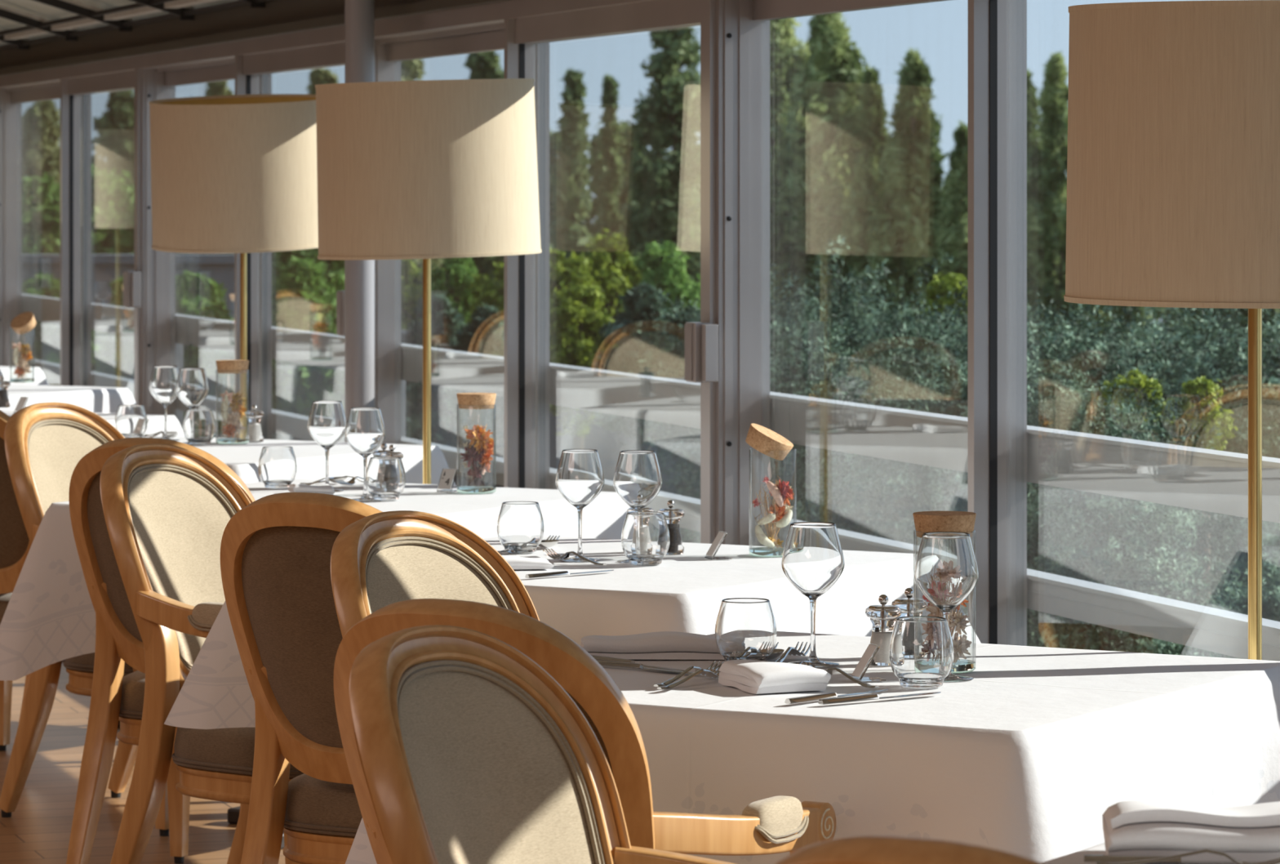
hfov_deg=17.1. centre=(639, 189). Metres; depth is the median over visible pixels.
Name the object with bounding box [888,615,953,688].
water tumbler
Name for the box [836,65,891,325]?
poplar tree
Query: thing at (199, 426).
water tumbler
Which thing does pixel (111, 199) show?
hedge
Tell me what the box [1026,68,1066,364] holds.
poplar tree
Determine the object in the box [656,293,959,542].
bush
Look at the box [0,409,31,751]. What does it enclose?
armchair
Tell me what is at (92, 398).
tablecloth
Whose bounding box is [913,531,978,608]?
bowl
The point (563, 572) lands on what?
knife
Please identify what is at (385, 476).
water tumbler
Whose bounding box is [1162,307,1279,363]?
bush
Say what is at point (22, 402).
stand
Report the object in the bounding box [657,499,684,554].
pepper mill
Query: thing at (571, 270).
shrub
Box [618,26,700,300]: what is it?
tree
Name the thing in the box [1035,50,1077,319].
poplar tree
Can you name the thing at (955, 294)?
bush
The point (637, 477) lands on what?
bowl
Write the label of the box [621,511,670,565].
water tumbler
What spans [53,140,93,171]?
tree
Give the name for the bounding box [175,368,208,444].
wine glass
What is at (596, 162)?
tree
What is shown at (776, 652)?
soup spoon
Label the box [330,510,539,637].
armchair
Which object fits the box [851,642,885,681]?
stand
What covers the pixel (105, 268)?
hedge
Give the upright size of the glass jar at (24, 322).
0.251 m
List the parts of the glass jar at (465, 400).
cork lid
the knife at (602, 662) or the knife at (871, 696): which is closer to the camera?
the knife at (871, 696)
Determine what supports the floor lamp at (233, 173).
on the floor
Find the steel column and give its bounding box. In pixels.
[344,0,374,442]
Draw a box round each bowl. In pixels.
[149,365,178,404]
[175,368,208,406]
[306,400,346,447]
[344,407,386,454]
[555,448,604,506]
[613,449,662,507]
[781,521,844,595]
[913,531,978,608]
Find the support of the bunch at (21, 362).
on the glass jar at (24, 322)
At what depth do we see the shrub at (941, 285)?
19.93 m
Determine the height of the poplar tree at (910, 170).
6.742 m
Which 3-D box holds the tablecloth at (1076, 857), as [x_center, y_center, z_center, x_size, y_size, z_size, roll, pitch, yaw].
[0.669,0.879,3.882,1.215,0.383,1.224,0,0,31]
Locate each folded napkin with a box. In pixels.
[287,483,334,494]
[501,555,553,568]
[580,631,724,659]
[718,659,831,693]
[1102,800,1279,861]
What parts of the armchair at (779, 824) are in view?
leg, frame, backrest, armrest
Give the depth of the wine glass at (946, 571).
5.96 m
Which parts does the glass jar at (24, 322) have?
cork lid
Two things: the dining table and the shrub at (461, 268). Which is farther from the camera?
the shrub at (461, 268)
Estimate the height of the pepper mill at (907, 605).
0.100 m
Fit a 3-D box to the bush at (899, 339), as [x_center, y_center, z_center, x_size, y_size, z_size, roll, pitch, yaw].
[0.840,1.506,17.008,1.385,2.523,1.351,0,0,43]
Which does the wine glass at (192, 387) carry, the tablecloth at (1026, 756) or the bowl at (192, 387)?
the bowl at (192, 387)
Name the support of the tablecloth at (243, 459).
on the dining table
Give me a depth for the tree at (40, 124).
61.79 m
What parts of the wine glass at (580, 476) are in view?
stem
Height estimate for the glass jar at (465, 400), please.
0.224 m
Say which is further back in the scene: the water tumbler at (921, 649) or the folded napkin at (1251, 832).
the water tumbler at (921, 649)
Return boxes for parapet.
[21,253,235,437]
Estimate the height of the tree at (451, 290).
6.631 m
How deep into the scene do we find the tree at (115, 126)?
63.80 m
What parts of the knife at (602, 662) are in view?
handle, blade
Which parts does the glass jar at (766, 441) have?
cork lid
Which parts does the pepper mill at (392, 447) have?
knob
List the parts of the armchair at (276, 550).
leg, backrest, seat rail, seat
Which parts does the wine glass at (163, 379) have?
stem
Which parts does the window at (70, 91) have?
sash, sash, sash handle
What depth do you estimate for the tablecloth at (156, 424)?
12.99 m
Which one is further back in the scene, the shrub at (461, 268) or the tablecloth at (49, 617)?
the shrub at (461, 268)
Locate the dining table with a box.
[227,805,284,848]
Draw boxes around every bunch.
[11,342,32,377]
[220,387,246,438]
[459,424,493,486]
[751,475,794,549]
[922,594,972,662]
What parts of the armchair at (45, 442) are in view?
leg, armrest, frame, backrest, seat rail, seat, leg, leg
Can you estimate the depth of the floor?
9.87 m
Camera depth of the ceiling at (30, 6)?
17.19 m
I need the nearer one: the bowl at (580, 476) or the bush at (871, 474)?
the bowl at (580, 476)
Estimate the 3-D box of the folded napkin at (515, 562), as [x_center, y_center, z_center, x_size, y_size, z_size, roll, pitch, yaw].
[-0.228,0.675,7.773,0.116,0.022,0.128,0,0,-15]
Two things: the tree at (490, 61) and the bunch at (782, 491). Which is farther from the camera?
the tree at (490, 61)
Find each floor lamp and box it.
[148,93,318,438]
[315,78,541,484]
[1063,0,1279,659]
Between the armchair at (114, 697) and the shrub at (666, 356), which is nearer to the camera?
the armchair at (114, 697)
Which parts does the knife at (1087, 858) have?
handle, blade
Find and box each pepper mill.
[0,375,10,407]
[380,444,403,458]
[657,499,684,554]
[891,587,927,617]
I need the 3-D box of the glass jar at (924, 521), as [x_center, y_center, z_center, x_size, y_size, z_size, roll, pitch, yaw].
[0.436,0.574,6.106,0.090,0.224,0.090,0,0,0]
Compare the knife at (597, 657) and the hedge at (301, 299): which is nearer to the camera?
the knife at (597, 657)
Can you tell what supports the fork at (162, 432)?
on the tablecloth at (243, 459)
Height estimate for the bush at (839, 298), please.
2.630 m
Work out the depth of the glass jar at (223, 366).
11.54 m
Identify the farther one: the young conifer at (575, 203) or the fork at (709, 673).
the young conifer at (575, 203)
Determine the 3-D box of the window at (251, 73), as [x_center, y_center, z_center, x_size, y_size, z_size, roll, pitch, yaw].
[-1.350,0.467,14.850,0.152,1.870,3.441,0,0,-17]
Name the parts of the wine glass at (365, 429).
stem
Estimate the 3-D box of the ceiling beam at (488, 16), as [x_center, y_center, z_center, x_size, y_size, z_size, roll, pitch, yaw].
[-0.234,-0.485,11.502,0.143,0.065,30.000,0,0,-18]
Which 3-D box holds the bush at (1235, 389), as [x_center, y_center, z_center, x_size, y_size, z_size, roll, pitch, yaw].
[2.072,1.580,15.005,1.247,2.497,1.159,0,0,-7]
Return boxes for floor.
[0,662,285,863]
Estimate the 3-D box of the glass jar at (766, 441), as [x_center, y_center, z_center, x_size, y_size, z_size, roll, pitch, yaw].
[0.246,0.563,8.028,0.096,0.247,0.093,0,0,0]
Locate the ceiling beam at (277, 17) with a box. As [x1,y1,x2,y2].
[0,0,508,75]
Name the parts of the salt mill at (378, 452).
knob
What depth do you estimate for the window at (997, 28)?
9.02 m
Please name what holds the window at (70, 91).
attached to the trim
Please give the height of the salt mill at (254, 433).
0.100 m
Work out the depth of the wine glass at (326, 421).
9.72 m
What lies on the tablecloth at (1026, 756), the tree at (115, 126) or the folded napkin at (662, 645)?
the folded napkin at (662, 645)
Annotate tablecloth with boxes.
[0,365,48,385]
[0,383,136,413]
[0,408,184,437]
[0,478,630,679]
[142,435,455,484]
[164,535,980,728]
[345,631,1279,863]
[1041,842,1213,863]
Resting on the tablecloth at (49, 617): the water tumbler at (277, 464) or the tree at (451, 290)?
the water tumbler at (277, 464)
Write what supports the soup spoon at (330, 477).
on the tablecloth at (49, 617)
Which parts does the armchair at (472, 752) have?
backrest, armrest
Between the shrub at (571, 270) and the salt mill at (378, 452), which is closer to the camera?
the salt mill at (378, 452)
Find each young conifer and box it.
[549,66,593,263]
[595,73,626,314]
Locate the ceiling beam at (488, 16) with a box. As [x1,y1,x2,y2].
[0,0,652,91]
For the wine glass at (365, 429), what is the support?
on the tablecloth at (49, 617)
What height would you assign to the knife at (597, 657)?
0.006 m
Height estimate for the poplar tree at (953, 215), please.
5.677 m
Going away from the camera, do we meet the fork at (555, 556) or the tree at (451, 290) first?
the fork at (555, 556)
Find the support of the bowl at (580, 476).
on the wine glass at (580, 476)
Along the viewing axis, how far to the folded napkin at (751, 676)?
5.83 m
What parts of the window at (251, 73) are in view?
sash, sash, sash handle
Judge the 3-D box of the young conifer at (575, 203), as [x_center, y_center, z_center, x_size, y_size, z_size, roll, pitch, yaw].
[-0.896,1.206,57.967,0.964,5.792,0.790,0,0,-10]
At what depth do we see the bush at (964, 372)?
12.90 m
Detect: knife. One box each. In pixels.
[524,569,613,577]
[591,654,684,671]
[595,658,693,673]
[784,688,888,703]
[817,691,941,704]
[1084,854,1259,863]
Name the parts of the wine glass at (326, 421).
stem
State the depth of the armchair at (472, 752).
4.85 m
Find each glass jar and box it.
[9,311,35,382]
[215,360,248,444]
[456,392,496,493]
[745,422,796,556]
[912,511,976,672]
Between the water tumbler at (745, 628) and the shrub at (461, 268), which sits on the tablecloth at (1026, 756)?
the water tumbler at (745, 628)
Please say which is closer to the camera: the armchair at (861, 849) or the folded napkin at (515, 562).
the armchair at (861, 849)
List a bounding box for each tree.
[21,99,60,183]
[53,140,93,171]
[91,88,133,186]
[204,80,234,96]
[304,67,339,94]
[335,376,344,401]
[400,58,444,283]
[433,257,454,302]
[453,50,503,311]
[549,128,592,266]
[576,120,664,278]
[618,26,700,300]
[693,17,810,309]
[769,12,892,319]
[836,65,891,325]
[857,47,949,328]
[918,120,968,324]
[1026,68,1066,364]
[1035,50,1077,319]
[1151,306,1187,340]
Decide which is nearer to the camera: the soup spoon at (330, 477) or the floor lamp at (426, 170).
the soup spoon at (330, 477)
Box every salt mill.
[244,404,264,441]
[372,443,391,456]
[626,506,654,512]
[865,594,902,665]
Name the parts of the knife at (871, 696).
handle, blade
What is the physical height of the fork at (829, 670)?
0.018 m
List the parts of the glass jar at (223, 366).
cork lid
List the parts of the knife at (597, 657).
handle, blade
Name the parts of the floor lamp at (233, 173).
lamp shade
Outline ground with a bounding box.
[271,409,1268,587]
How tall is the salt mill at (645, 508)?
0.100 m
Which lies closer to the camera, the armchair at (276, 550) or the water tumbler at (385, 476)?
the armchair at (276, 550)
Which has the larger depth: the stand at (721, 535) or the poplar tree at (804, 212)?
the poplar tree at (804, 212)
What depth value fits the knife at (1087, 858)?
4.34 m
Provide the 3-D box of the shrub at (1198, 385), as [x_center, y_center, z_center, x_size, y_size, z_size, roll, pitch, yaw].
[1.595,1.599,12.200,0.211,2.143,0.190,0,0,31]
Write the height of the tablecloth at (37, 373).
0.383 m
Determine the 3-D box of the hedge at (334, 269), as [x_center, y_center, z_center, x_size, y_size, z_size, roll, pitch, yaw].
[-2.762,1.441,35.006,1.123,3.162,1.066,0,0,45]
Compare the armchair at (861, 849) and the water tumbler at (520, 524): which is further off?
the water tumbler at (520, 524)
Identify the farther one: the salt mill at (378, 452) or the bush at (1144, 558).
the bush at (1144, 558)
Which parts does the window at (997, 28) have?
post, post, post, guard rail, sash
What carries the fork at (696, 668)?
on the tablecloth at (1026, 756)
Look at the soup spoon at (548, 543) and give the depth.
8.17 m
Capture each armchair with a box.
[0,401,168,835]
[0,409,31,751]
[66,437,255,863]
[99,443,303,863]
[220,492,382,863]
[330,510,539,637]
[333,598,835,863]
[349,624,736,863]
[773,835,1044,863]
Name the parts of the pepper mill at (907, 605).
knob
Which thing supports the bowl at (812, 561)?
on the wine glass at (812, 561)
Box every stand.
[13,395,29,413]
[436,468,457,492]
[704,530,731,559]
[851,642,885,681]
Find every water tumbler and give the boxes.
[115,404,147,438]
[182,408,216,444]
[257,445,297,488]
[365,456,405,500]
[497,501,543,553]
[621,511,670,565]
[715,597,776,661]
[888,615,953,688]
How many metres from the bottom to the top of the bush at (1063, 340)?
2.473 m
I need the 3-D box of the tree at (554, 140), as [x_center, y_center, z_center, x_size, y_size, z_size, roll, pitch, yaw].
[-1.799,2.097,86.947,2.315,6.734,1.884,0,0,0]
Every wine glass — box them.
[149,365,179,440]
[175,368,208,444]
[306,400,346,491]
[344,407,386,501]
[555,448,604,561]
[613,449,662,563]
[781,521,844,666]
[913,531,978,681]
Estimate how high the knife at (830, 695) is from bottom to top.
0.006 m
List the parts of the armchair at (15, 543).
leg, seat, backrest, frame, leg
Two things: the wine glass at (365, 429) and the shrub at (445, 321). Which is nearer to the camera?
the wine glass at (365, 429)
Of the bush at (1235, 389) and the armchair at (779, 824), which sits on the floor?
the armchair at (779, 824)
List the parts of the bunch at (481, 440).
stem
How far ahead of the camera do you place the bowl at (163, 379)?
11.67 m
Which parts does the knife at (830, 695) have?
handle, blade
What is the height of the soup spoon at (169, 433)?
0.016 m
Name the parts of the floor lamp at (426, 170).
lamp shade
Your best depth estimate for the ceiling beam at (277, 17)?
15.23 m
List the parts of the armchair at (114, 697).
leg, backrest, seat, seat rail, frame, leg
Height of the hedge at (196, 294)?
2.200 m
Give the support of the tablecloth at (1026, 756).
on the dining table
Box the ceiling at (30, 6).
[0,0,238,45]
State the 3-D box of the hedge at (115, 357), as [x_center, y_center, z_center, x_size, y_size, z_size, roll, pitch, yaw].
[-2.885,1.536,24.021,0.550,2.138,0.460,0,0,-8]
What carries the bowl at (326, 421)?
on the wine glass at (326, 421)
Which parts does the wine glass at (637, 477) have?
stem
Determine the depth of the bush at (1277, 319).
15.87 m
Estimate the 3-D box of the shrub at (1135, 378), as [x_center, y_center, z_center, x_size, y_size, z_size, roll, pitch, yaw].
[1.456,1.592,12.496,0.252,2.146,0.242,0,0,-15]
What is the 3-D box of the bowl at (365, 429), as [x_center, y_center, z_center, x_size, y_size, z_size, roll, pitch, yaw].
[-0.609,0.535,9.457,0.091,0.106,0.091,0,0,0]
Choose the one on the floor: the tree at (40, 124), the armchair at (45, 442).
the armchair at (45, 442)
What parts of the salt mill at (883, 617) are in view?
knob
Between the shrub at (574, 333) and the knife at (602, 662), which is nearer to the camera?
the knife at (602, 662)
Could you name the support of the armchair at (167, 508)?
on the floor
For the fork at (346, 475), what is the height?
0.018 m
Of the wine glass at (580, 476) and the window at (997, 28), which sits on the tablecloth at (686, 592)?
the wine glass at (580, 476)
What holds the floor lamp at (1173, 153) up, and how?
on the floor
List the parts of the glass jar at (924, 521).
cork lid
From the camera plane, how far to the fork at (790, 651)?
6.25 m
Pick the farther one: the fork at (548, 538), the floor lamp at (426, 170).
the floor lamp at (426, 170)
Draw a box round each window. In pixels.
[0,68,142,404]
[20,0,1279,661]
[142,41,344,439]
[374,0,718,543]
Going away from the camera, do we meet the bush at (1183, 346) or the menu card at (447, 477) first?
the menu card at (447, 477)
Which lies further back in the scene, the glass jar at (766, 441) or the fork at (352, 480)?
the fork at (352, 480)
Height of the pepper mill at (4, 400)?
0.100 m
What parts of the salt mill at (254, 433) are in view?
knob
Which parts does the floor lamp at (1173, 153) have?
lamp shade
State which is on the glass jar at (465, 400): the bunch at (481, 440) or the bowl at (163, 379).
the bunch at (481, 440)
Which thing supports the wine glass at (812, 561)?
on the tablecloth at (1026, 756)
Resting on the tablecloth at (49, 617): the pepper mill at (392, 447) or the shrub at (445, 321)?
the pepper mill at (392, 447)
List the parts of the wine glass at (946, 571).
stem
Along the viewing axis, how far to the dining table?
9.67 m
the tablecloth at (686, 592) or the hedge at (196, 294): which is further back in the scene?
the hedge at (196, 294)
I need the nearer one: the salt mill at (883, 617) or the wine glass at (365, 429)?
the salt mill at (883, 617)
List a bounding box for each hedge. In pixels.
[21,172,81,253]
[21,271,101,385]
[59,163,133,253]
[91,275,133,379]
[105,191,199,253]
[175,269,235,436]
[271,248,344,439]
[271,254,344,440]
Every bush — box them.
[613,235,926,542]
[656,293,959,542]
[662,252,968,500]
[769,346,1093,647]
[798,269,1057,393]
[875,314,1190,655]
[883,355,1279,658]
[899,290,1229,653]
[1026,298,1239,657]
[1039,306,1279,657]
[1120,307,1279,657]
[1135,308,1279,658]
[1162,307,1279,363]
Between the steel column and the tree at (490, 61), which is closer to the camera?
the steel column
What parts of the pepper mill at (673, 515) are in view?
knob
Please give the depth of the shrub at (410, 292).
26.92 m
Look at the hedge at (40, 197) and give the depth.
33.82 m
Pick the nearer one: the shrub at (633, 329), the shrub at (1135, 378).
the shrub at (1135, 378)
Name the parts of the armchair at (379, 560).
backrest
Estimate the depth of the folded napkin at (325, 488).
9.59 m
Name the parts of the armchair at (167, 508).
leg, armrest, frame, backrest, seat rail, seat, leg, leg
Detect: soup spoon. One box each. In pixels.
[148,431,177,437]
[304,476,347,484]
[497,539,559,552]
[710,648,784,668]
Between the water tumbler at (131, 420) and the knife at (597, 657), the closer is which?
the knife at (597, 657)
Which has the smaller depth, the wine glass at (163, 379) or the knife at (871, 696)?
the knife at (871, 696)
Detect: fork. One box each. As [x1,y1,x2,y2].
[144,431,178,438]
[299,475,363,484]
[333,475,363,484]
[541,534,559,542]
[542,548,606,564]
[653,660,724,686]
[657,668,720,688]
[774,641,810,662]
[797,662,879,688]
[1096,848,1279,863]
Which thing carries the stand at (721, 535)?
on the tablecloth at (686, 592)
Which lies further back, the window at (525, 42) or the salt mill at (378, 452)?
the window at (525, 42)
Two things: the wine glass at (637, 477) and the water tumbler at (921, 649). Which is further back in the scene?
the wine glass at (637, 477)
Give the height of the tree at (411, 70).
6.139 m
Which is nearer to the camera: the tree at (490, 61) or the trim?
the trim
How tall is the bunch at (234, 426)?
0.135 m
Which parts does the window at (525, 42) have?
sash, sash, sash handle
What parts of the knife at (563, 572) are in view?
handle, blade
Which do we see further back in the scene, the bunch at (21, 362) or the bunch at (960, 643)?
the bunch at (21, 362)
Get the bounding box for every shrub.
[400,258,431,329]
[401,291,467,445]
[417,257,479,322]
[440,302,503,485]
[462,262,503,328]
[549,248,600,327]
[549,280,617,448]
[581,228,642,319]
[591,280,683,449]
[615,240,700,315]
[635,304,700,542]
[918,271,968,337]
[1048,287,1158,355]
[1093,368,1176,649]
[1164,374,1237,656]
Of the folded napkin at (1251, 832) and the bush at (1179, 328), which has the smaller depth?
the folded napkin at (1251, 832)
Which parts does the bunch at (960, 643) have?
stem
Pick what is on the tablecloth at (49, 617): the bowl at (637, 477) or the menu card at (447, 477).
the menu card at (447, 477)

